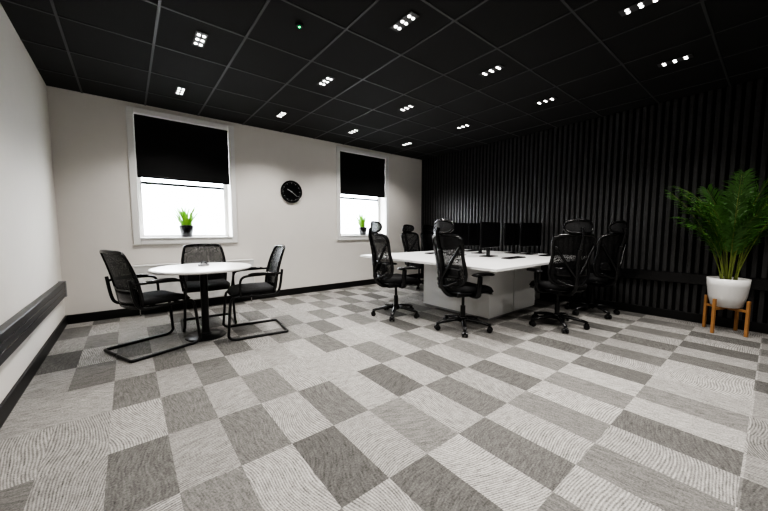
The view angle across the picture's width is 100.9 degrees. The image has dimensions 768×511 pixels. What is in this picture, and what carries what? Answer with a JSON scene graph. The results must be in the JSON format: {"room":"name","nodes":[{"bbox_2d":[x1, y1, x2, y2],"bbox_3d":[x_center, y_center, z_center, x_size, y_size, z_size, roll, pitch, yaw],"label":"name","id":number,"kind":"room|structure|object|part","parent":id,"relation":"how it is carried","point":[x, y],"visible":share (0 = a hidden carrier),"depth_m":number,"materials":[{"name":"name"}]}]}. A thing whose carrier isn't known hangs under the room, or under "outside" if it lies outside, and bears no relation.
{"room":"open-plan office","nodes":[
{"label":"open-plan office","id":0,"kind":"room"},
{"bbox_2d":[0,3,64,403],"bbox_3d":[-1.221,-0.282,0.330,0.200,2.750,8.480,-4,6,-39],"label":"wall","id":1,"kind":"structure","parent":0,"point":[30,262],"depth_m":2.54,"materials":[{"name":"paint"}]},
{"bbox_2d":[0,281,66,365],"bbox_3d":[-1.043,0.626,0.391,0.062,0.180,8.220,-4,6,-39],"label":"wall trunking","id":2,"kind":"object","parent":1,"relation":"attached to","point":[16,329],"visible":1,"depth_m":2.23,"materials":[{"name":"black plastic"}]},
{"bbox_2d":[0,316,66,428],"bbox_3d":[-1.132,1.029,0.495,0.016,0.110,8.464,-4,6,-39],"label":"baseboard","id":3,"kind":"structure","parent":1,"relation":"attached to","point":[11,399],"depth_m":2.30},
{"bbox_2d":[47,86,421,314],"bbox_3d":[-1.542,-0.702,5.663,6.420,2.750,0.250,-4,6,-39],"label":"wall","id":4,"kind":"structure","parent":0,"point":[88,132],"depth_m":4.95,"materials":[{"name":"paint"}]},
{"bbox_2d":[125,105,237,244],"bbox_3d":[-2.773,-1.049,4.467,1.270,1.760,0.038,-4,6,-39],"label":"trim","id":5,"kind":"structure","parent":4,"relation":"attached to","point":[129,110],"depth_m":4.29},
{"bbox_2d":[133,117,232,238],"bbox_3d":[-2.843,-1.056,4.553,1.120,1.610,0.285,-4,6,-39],"label":"window","id":6,"kind":"structure","parent":4,"relation":"in","point":[225,202],"depth_m":4.50,"materials":[{"name":"white plastic"}]},
{"bbox_2d":[133,114,229,184],"bbox_3d":[-2.798,-1.450,4.466,1.112,0.801,0.049,-4,6,-39],"label":"roller blind","id":7,"kind":"object","parent":6,"relation":"attached to","point":[165,149],"visible":1,"depth_m":4.41,"materials":[{"name":"fabric"}]},
{"bbox_2d":[141,181,223,189],"bbox_3d":[-2.915,-1.020,4.646,1.020,0.035,0.045,-4,6,-39],"label":"transom","id":8,"kind":"object","parent":6,"relation":"attached to","point":[142,182],"visible":1,"depth_m":4.60,"materials":[{"name":"white plastic"}]},
{"bbox_2d":[167,202,205,236],"bbox_3d":[-2.841,-0.531,4.561,0.538,0.527,0.196,-4,6,-39],"label":"potted grass plant","id":9,"kind":"object","parent":6,"relation":"on","point":[186,228],"visible":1,"depth_m":4.52,"materials":[{"name":"green plant"}]},
{"bbox_3d":[-2.848,-0.352,4.575,0.187,0.168,0.187,-4,6,-39],"label":"pot","id":10,"kind":"part","parent":9,"relation":"part of","materials":[{"name":"ceramic"}]},
{"bbox_2d":[133,259,254,315],"bbox_3d":[-2.660,0.425,4.586,1.490,0.672,0.151,-4,6,-39],"label":"radiator","id":11,"kind":"object","parent":4,"relation":"attached to","point":[139,269],"visible":0.43,"depth_m":4.35,"materials":[{"name":"silver metal"}]},
{"bbox_2d":[133,259,254,282],"bbox_3d":[-2.660,0.351,4.580,1.490,0.522,0.151,-4,6,-39],"label":"grille","id":12,"kind":"object","parent":11,"relation":"attached to","point":[139,269],"depth_m":4.34,"materials":[{"name":"white"}]},
{"bbox_2d":[65,274,417,323],"bbox_3d":[-1.470,0.623,5.654,5.990,0.110,0.016,-4,6,-39],"label":"baseboard","id":13,"kind":"structure","parent":4,"relation":"attached to","point":[109,314],"depth_m":4.64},
{"bbox_2d":[280,180,301,202],"bbox_3d":[-1.579,-1.088,5.416,0.380,0.380,0.040,-4,6,-39],"label":"wall clock","id":14,"kind":"object","parent":4,"relation":"attached to","point":[291,191],"visible":1,"depth_m":5.41,"materials":[{"name":"black plastic"}]},
{"bbox_2d":[336,146,388,239],"bbox_3d":[-0.399,-1.199,6.376,1.270,1.760,0.038,-4,6,-39],"label":"trim","id":15,"kind":"structure","parent":4,"relation":"attached to","point":[338,148],"depth_m":6.22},
{"bbox_2d":[340,151,384,197],"bbox_3d":[-0.424,-1.601,6.375,1.112,0.801,0.049,-4,6,-39],"label":"roller blind","id":16,"kind":"object","parent":4,"relation":"attached to","point":[360,175],"visible":0.96,"depth_m":6.34,"materials":[{"name":"fabric"}]},
{"bbox_2d":[341,197,386,235],"bbox_3d":[-0.469,-1.206,6.463,1.120,1.610,0.285,-4,6,-39],"label":"window","id":17,"kind":"structure","parent":4,"relation":"in","point":[378,198],"depth_m":6.86,"materials":[{"name":"white plastic"}]},
{"bbox_2d":[341,197,377,200],"bbox_3d":[-0.542,-1.170,6.555,1.020,0.035,0.045,-4,6,-39],"label":"transom","id":18,"kind":"object","parent":17,"relation":"attached to","point":[341,197],"visible":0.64,"depth_m":6.55,"materials":[{"name":"white plastic"}]},
{"bbox_2d":[355,211,367,234],"bbox_3d":[-0.436,-0.673,6.502,0.468,0.505,0.181,-4,6,-39],"label":"potted grass plant","id":19,"kind":"object","parent":17,"relation":"on","point":[361,220],"visible":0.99,"depth_m":6.45,"materials":[{"name":"green plant"}]},
{"bbox_3d":[-0.432,-0.502,6.519,0.179,0.161,0.179,-4,6,-39],"label":"pot","id":20,"kind":"part","parent":19,"relation":"part of","materials":[{"name":"ceramic"}]},
{"bbox_2d":[0,278,767,510],"bbox_3d":[1.199,0.986,2.389,6.420,0.100,8.880,-4,6,-39],"label":"floor","id":21,"kind":"structure","parent":0,"point":[347,408],"depth_m":1.94,"materials":[{"name":"carpet"}]},
{"bbox_2d":[99,250,201,362],"bbox_3d":[-2.227,0.407,3.014,0.596,0.956,0.652,3,5,30],"label":"chair","id":22,"kind":"object","parent":21,"relation":"on","point":[127,297],"visible":1,"depth_m":2.83,"materials":[{"name":"black metal"}]},
{"bbox_3d":[-2.343,0.212,2.796,0.502,0.533,0.187,3,5,30],"label":"frame","id":23,"kind":"part","parent":22,"relation":"part of","materials":[{"name":"black plastic"}]},
{"bbox_2d":[142,290,189,305],"bbox_3d":[-2.205,0.410,3.051,0.480,0.080,0.470,3,5,30],"label":"seat cushion","id":24,"kind":"object","parent":22,"relation":"on","point":[151,298],"depth_m":2.98,"materials":[{"name":"black fabric"}]},
{"bbox_2d":[148,262,250,341],"bbox_3d":[-1.901,0.487,3.359,0.939,0.742,0.939,-4,6,-39],"label":"meeting table","id":25,"kind":"object","parent":21,"relation":"on","point":[207,334],"visible":0.94,"depth_m":3.31,"materials":[{"name":"white laminate"}]},
{"bbox_2d":[198,261,208,265],"bbox_3d":[-1.939,0.088,3.413,0.106,0.045,0.097,-4,6,-39],"label":"phone","id":26,"kind":"object","parent":25,"relation":"on","point":[204,263],"visible":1,"depth_m":3.39,"materials":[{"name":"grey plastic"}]},
{"bbox_2d":[179,243,236,331],"bbox_3d":[-2.136,0.344,3.819,0.596,0.956,0.652,-3,5,-34],"label":"chair","id":27,"kind":"object","parent":21,"relation":"on","point":[217,281],"visible":0.56,"depth_m":3.92,"materials":[{"name":"black fabric"}]},
{"bbox_3d":[-2.267,0.117,3.994,0.502,0.533,0.187,-3,5,-34],"label":"frame","id":28,"kind":"part","parent":27,"relation":"part of","materials":[{"name":"black plastic"}]},
{"bbox_2d":[183,279,229,291],"bbox_3d":[-2.111,0.353,3.784,0.480,0.080,0.470,-3,5,-34],"label":"seat cushion","id":29,"kind":"object","parent":27,"relation":"on","point":[193,285],"depth_m":3.68,"materials":[{"name":"black fabric"}]},
{"bbox_3d":[-2.126,0.471,3.814,0.557,0.702,0.616,-3,5,-34],"label":"sled frame","id":30,"kind":"part","parent":27,"relation":"part of","materials":[{"name":"black metal"}]},
{"bbox_2d":[222,245,288,340],"bbox_3d":[-1.435,0.365,3.542,0.652,0.956,0.596,-3,5,-32],"label":"chair","id":31,"kind":"object","parent":21,"relation":"on","point":[271,278],"visible":0.98,"depth_m":3.45,"materials":[{"name":"black plastic"}]},
{"bbox_2d":[227,282,272,296],"bbox_3d":[-1.472,0.374,3.520,0.470,0.080,0.480,-3,5,-32],"label":"seat cushion","id":32,"kind":"object","parent":31,"relation":"on","point":[258,288],"depth_m":3.38,"materials":[{"name":"black fabric"}]},
{"bbox_3d":[-1.238,0.145,3.649,0.187,0.533,0.502,-3,5,-32],"label":"frame","id":33,"kind":"part","parent":31,"relation":"part of","materials":[{"name":"black plastic"}]},
{"bbox_2d":[368,221,419,321],"bbox_3d":[0.125,0.172,4.147,0.716,1.242,0.660,-2,5,-25],"label":"office chair","id":34,"kind":"object","parent":21,"relation":"on","point":[382,275],"visible":1,"depth_m":3.97,"materials":[{"name":"black fabric"}]},
{"bbox_3d":[-0.133,-0.358,3.986,0.100,0.162,0.346,-2,5,-25],"label":"headrest frame","id":35,"kind":"part","parent":34,"relation":"part of","materials":[{"name":"black plastic"}]},
{"bbox_3d":[-0.066,0.011,4.046,0.193,0.614,0.523,-2,5,-25],"label":"frame","id":36,"kind":"part","parent":34,"relation":"part of","materials":[{"name":"black plastic"}]},
{"bbox_2d":[380,274,419,283],"bbox_3d":[0.176,0.321,4.183,0.500,0.122,0.520,-2,5,-25],"label":"seat cushion","id":37,"kind":"object","parent":34,"relation":"on","point":[396,278],"depth_m":3.98,"materials":[{"name":"black fabric"}]},
{"bbox_2d":[401,224,423,289],"bbox_3d":[0.664,0.009,6.230,0.660,1.242,0.715,-4,6,-44],"label":"office chair","id":38,"kind":"object","parent":21,"relation":"on","point":[404,236],"visible":0.44,"depth_m":6.37,"materials":[{"name":"black fabric"}]},
{"bbox_3d":[0.464,-0.547,6.389,0.346,0.162,0.100,-4,6,-44],"label":"headrest frame","id":39,"kind":"part","parent":38,"relation":"part of","materials":[{"name":"black plastic"}]},
{"bbox_3d":[0.516,-0.171,6.366,0.523,0.614,0.193,-4,6,-44],"label":"frame","id":40,"kind":"part","parent":38,"relation":"part of","materials":[{"name":"black plastic"}]},
{"bbox_2d":[405,262,423,267],"bbox_3d":[0.703,0.162,6.202,0.520,0.122,0.500,-4,6,-44],"label":"seat cushion","id":41,"kind":"object","parent":38,"relation":"on","point":[417,265],"depth_m":5.96,"materials":[{"name":"black fabric"}]},
{"bbox_2d":[420,225,433,283],"bbox_3d":[1.093,-0.023,6.626,0.660,1.242,0.716,-4,6,-39],"label":"office chair","id":42,"kind":"object","parent":21,"relation":"on","point":[427,246],"visible":0.18,"depth_m":6.79,"materials":[{"name":"black fabric"}]},
{"bbox_3d":[0.961,-0.203,6.777,0.523,0.614,0.193,-4,6,-39],"label":"frame","id":43,"kind":"part","parent":42,"relation":"part of","materials":[{"name":"black plastic"}]},
{"bbox_3d":[0.914,-0.580,6.805,0.346,0.162,0.100,-4,6,-39],"label":"headrest frame","id":44,"kind":"part","parent":42,"relation":"part of","materials":[{"name":"black plastic"}]},
{"bbox_2d":[432,219,494,337],"bbox_3d":[0.866,0.218,3.564,0.716,1.242,0.660,-2,5,-26],"label":"office chair","id":45,"kind":"object","parent":21,"relation":"on","point":[457,287],"visible":0.99,"depth_m":3.38,"materials":[{"name":"black fabric"}]},
{"bbox_3d":[0.612,-0.311,3.395,0.100,0.162,0.346,-2,5,-26],"label":"headrest frame","id":46,"kind":"part","parent":45,"relation":"part of","materials":[{"name":"black plastic"}]},
{"bbox_3d":[0.678,0.058,3.457,0.193,0.614,0.523,-2,5,-26],"label":"frame","id":47,"kind":"part","parent":45,"relation":"part of","materials":[{"name":"black plastic"}]},
{"bbox_2d":[437,280,493,292],"bbox_3d":[0.917,0.366,3.601,0.500,0.122,0.520,-2,5,-26],"label":"seat cushion","id":48,"kind":"object","parent":45,"relation":"on","point":[469,287],"depth_m":3.40,"materials":[{"name":"black fabric"}]},
{"bbox_2d":[360,249,583,320],"bbox_3d":[1.340,0.371,4.832,2.500,0.742,2.350,-4,6,-39],"label":"desk","id":49,"kind":"object","parent":21,"relation":"on","point":[512,293],"visible":0.67,"depth_m":4.21,"materials":[{"name":"white laminate"}]},
{"bbox_2d":[443,222,468,254],"bbox_3d":[1.127,-0.256,4.888,0.580,0.500,0.180,-3,6,-37],"label":"computer monitor","id":50,"kind":"object","parent":49,"relation":"on","point":[460,229],"visible":0.44,"depth_m":4.96,"materials":[{"name":"black plastic"}]},
{"bbox_2d":[360,249,583,271],"bbox_3d":[1.340,0.016,4.805,2.500,0.030,2.350,-4,6,-39],"label":"countertop","id":51,"kind":"structure","parent":49,"relation":"on","point":[473,261],"depth_m":4.15,"materials":[{"name":"white laminate"}]},
{"bbox_2d":[468,223,484,253],"bbox_3d":[1.594,-0.286,5.264,0.580,0.500,0.180,-4,6,-39],"label":"computer monitor","id":52,"kind":"object","parent":49,"relation":"on","point":[474,228],"visible":0.56,"depth_m":5.18,"materials":[{"name":"black plastic"}]},
{"bbox_2d":[479,222,499,256],"bbox_3d":[1.531,-0.235,4.624,0.580,0.500,0.180,-4,6,-45],"label":"computer monitor","id":53,"kind":"object","parent":49,"relation":"on","point":[489,231],"visible":1,"depth_m":4.58,"materials":[{"name":"black plastic"}]},
{"bbox_2d":[503,223,520,253],"bbox_3d":[2.163,-0.290,5.311,0.580,0.500,0.180,-4,6,-45],"label":"computer monitor","id":54,"kind":"object","parent":49,"relation":"on","point":[511,230],"visible":0.95,"depth_m":5.28,"materials":[{"name":"black plastic"}]},
{"bbox_2d":[501,256,525,258],"bbox_3d":[1.778,0.029,4.341,0.420,0.017,0.130,-4,6,-39],"label":"keyboard","id":55,"kind":"object","parent":49,"relation":"on","point":[513,257],"visible":1,"depth_m":4.26,"materials":[{"name":"black plastic"}]},
{"bbox_2d":[519,223,541,254],"bbox_3d":[2.319,-0.269,5.053,0.580,0.500,0.180,-3,5,-35],"label":"computer monitor","id":56,"kind":"object","parent":49,"relation":"on","point":[530,233],"visible":0.98,"depth_m":5.01,"materials":[{"name":"black plastic"}]},
{"bbox_2d":[526,219,597,333],"bbox_3d":[2.046,0.210,3.671,0.660,1.242,0.716,0,5,-5],"label":"office chair","id":57,"kind":"object","parent":21,"relation":"on","point":[564,285],"visible":1,"depth_m":3.45,"materials":[{"name":"black fabric"}]},
{"bbox_2d":[529,280,587,290],"bbox_3d":[2.041,0.356,3.738,0.520,0.122,0.500,0,5,-5],"label":"seat cushion","id":58,"kind":"object","parent":57,"relation":"on","point":[546,285],"depth_m":3.52,"materials":[{"name":"black fabric"}]},
{"bbox_3d":[2.066,0.059,3.448,0.523,0.614,0.193,0,5,-5],"label":"frame","id":59,"kind":"part","parent":57,"relation":"part of","materials":[{"name":"black plastic"}]},
{"bbox_3d":[2.073,-0.307,3.346,0.346,0.162,0.100,0,5,-5],"label":"headrest frame","id":60,"kind":"part","parent":57,"relation":"part of","materials":[{"name":"black plastic"}]},
{"bbox_2d":[564,220,627,318],"bbox_3d":[2.835,0.166,4.235,0.660,1.242,0.716,-2,5,-21],"label":"office chair","id":61,"kind":"object","parent":21,"relation":"on","point":[597,278],"visible":0.86,"depth_m":4.00,"materials":[{"name":"black fabric"}]},
{"bbox_2d":[571,273,611,281],"bbox_3d":[2.814,0.312,4.299,0.520,0.122,0.500,-2,5,-21],"label":"seat cushion","id":62,"kind":"object","parent":61,"relation":"on","point":[592,278],"depth_m":4.04,"materials":[{"name":"black fabric"}]},
{"bbox_3d":[2.911,0.013,4.026,0.523,0.614,0.193,-2,5,-21],"label":"frame","id":63,"kind":"part","parent":61,"relation":"part of","materials":[{"name":"black plastic"}]},
{"bbox_3d":[2.938,-0.353,3.929,0.346,0.162,0.100,-2,5,-21],"label":"headrest frame","id":64,"kind":"part","parent":61,"relation":"part of","materials":[{"name":"black plastic"}]},
{"bbox_2d":[702,295,750,336],"bbox_3d":[3.774,0.657,3.506,0.292,0.380,0.292,3,5,31],"label":"wooden plant stand","id":65,"kind":"object","parent":21,"relation":"on","point":[747,311],"visible":0.81,"depth_m":3.46,"materials":[{"name":"brown wood"}]},
{"bbox_2d":[664,168,767,308],"bbox_3d":[3.663,-0.187,3.349,0.810,1.518,1.200,-4,6,-39],"label":"areca palm","id":66,"kind":"object","parent":65,"relation":"on","point":[739,220],"visible":0.99,"depth_m":3.38,"materials":[{"name":"green plant"}]},
{"bbox_2d":[0,0,767,159],"bbox_3d":[1.183,-1.857,2.184,6.420,0.100,8.930,-4,6,-39],"label":"ceiling","id":67,"kind":"structure","parent":0,"point":[499,22],"depth_m":2.96,"materials":[{"name":"black tile"}]},
{"bbox_2d":[175,86,185,94],"bbox_3d":[-2.371,-1.915,3.692,0.090,0.010,0.250,-4,6,-39],"label":"recessed light","id":68,"kind":"object","parent":67,"relation":"in","point":[179,90],"visible":1,"depth_m":3.67,"materials":[{"name":"white"}]},
{"bbox_2d":[192,30,208,47],"bbox_3d":[-1.567,-1.836,2.699,0.090,0.010,0.250,-4,6,-39],"label":"recessed light","id":69,"kind":"object","parent":67,"relation":"in","point":[199,39],"visible":1,"depth_m":2.69,"materials":[{"name":"white"}]},
{"bbox_2d":[275,111,287,117],"bbox_3d":[-1.437,-1.974,4.443,0.090,0.010,0.250,-4,6,-39],"label":"recessed light","id":70,"kind":"object","parent":67,"relation":"in","point":[281,114],"visible":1,"depth_m":4.43,"materials":[{"name":"white"}]},
{"bbox_2d":[295,22,302,27],"bbox_3d":[-0.670,-1.817,2.511,0.060,0.020,0.060,-4,6,-39],"label":"smoke detector","id":71,"kind":"object","parent":67,"relation":"attached to","point":[298,24],"visible":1,"depth_m":2.50,"materials":[{"name":"black plastic"}]},
{"bbox_2d":[317,76,334,85],"bbox_3d":[-0.633,-1.895,3.450,0.090,0.010,0.250,-4,6,-39],"label":"recessed light","id":72,"kind":"object","parent":67,"relation":"in","point":[327,79],"visible":1,"depth_m":3.43,"materials":[{"name":"white"}]},
{"bbox_2d":[3,0,767,157],"bbox_3d":[1.199,-1.803,2.169,6.020,0.007,8.480,-4,6,-39],"label":"ceiling grid","id":73,"kind":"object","parent":67,"relation":"attached to","point":[564,2],"depth_m":3.08,"materials":[{"name":"black metal"}]},
{"bbox_2d":[390,11,418,31],"bbox_3d":[0.158,-1.819,2.472,0.090,0.010,0.250,-4,6,-39],"label":"recessed light","id":74,"kind":"object","parent":67,"relation":"in","point":[411,16],"visible":1,"depth_m":2.46,"materials":[{"name":"white"}]},
{"bbox_2d":[398,104,414,110],"bbox_3d":[0.300,-1.955,4.201,0.090,0.010,0.250,-4,6,-39],"label":"recessed light","id":75,"kind":"object","parent":67,"relation":"in","point":[409,106],"visible":1,"depth_m":4.18,"materials":[{"name":"white"}]},
{"bbox_2d":[456,124,469,128],"bbox_3d":[1.234,-2.014,4.952,0.090,0.010,0.250,-4,6,-39],"label":"recessed light","id":76,"kind":"object","parent":67,"relation":"in","point":[465,125],"visible":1,"depth_m":4.95,"materials":[{"name":"white"}]},
{"bbox_2d":[479,64,504,76],"bbox_3d":[1.092,-1.878,3.223,0.090,0.010,0.250,-4,6,-39],"label":"recessed light","id":77,"kind":"object","parent":67,"relation":"in","point":[498,67],"visible":1,"depth_m":3.21,"materials":[{"name":"white"}]},
{"bbox_2d":[535,97,557,104],"bbox_3d":[2.026,-1.937,3.975,0.090,0.010,0.250,-4,6,-39],"label":"recessed light","id":78,"kind":"object","parent":67,"relation":"in","point":[551,98],"visible":1,"depth_m":3.96,"materials":[{"name":"white"}]},
{"bbox_2d":[618,0,659,16],"bbox_3d":[1.851,-1.804,2.285,0.090,0.010,0.250,-4,6,-39],"label":"recessed light","id":79,"kind":"object","parent":67,"relation":"in","point":[643,3],"visible":1,"depth_m":2.30,"materials":[{"name":"white"}]},
{"bbox_2d":[657,53,693,67],"bbox_3d":[2.785,-1.863,3.036,0.090,0.010,0.250,-4,6,-39],"label":"recessed light","id":80,"kind":"object","parent":67,"relation":"in","point":[688,56],"visible":1,"depth_m":3.03,"materials":[{"name":"white"}]},
{"bbox_2d":[423,77,767,323],"bbox_3d":[3.619,-0.588,4.224,0.200,2.750,8.480,-4,6,-39],"label":"wall","id":81,"kind":"structure","parent":0,"point":[765,83],"depth_m":4.23,"materials":[{"name":"black wood"}]},
{"bbox_2d":[420,273,767,333],"bbox_3d":[3.522,0.735,4.239,0.018,0.110,8.464,-4,6,-39],"label":"baseboard","id":82,"kind":"structure","parent":81,"relation":"attached to","point":[758,327],"depth_m":4.08,"materials":[{"name":"black wood"}]},
{"bbox_2d":[421,78,767,323],"bbox_3d":[3.531,-0.582,4.156,0.021,2.748,8.445,-4,6,-39],"label":"slatted wall panel","id":83,"kind":"object","parent":81,"relation":"attached to","point":[462,168],"depth_m":4.34,"materials":[{"name":"black wood"}]},
{"bbox_2d":[541,263,767,290],"bbox_3d":[3.611,0.267,4.065,0.050,0.130,8.120,-4,6,-39],"label":"wall trunking","id":84,"kind":"object","parent":81,"relation":"attached to","point":[761,284],"visible":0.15,"depth_m":3.98,"materials":[{"name":"black plastic"}]},
{"bbox_2d":[707,276,751,308],"bbox_3d":[3.774,0.405,3.486,0.336,0.315,0.336,-4,6,-39],"label":"pot","id":85,"kind":"object","parent":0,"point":[729,291],"depth_m":3.39,"materials":[{"name":"white ceramic"}]},
{"label":"outside","id":86,"kind":"structure","parent":0,"visible":0},
{"bbox_3d":[-20.685,2.196,25.887,60.000,0.200,54.120,-4,6,-39],"label":"ground","id":87,"kind":"structure","parent":86,"visible":0},
{"bbox_2d":[142,189,376,234],"bbox_3d":[-13.692,-1.438,24.895,38.000,7.200,12.000,-4,6,-39],"label":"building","id":88,"kind":"structure","parent":87,"relation":"on","point":[157,220],"depth_m":23.16,"materials":[{"name":"white"}]}
]}

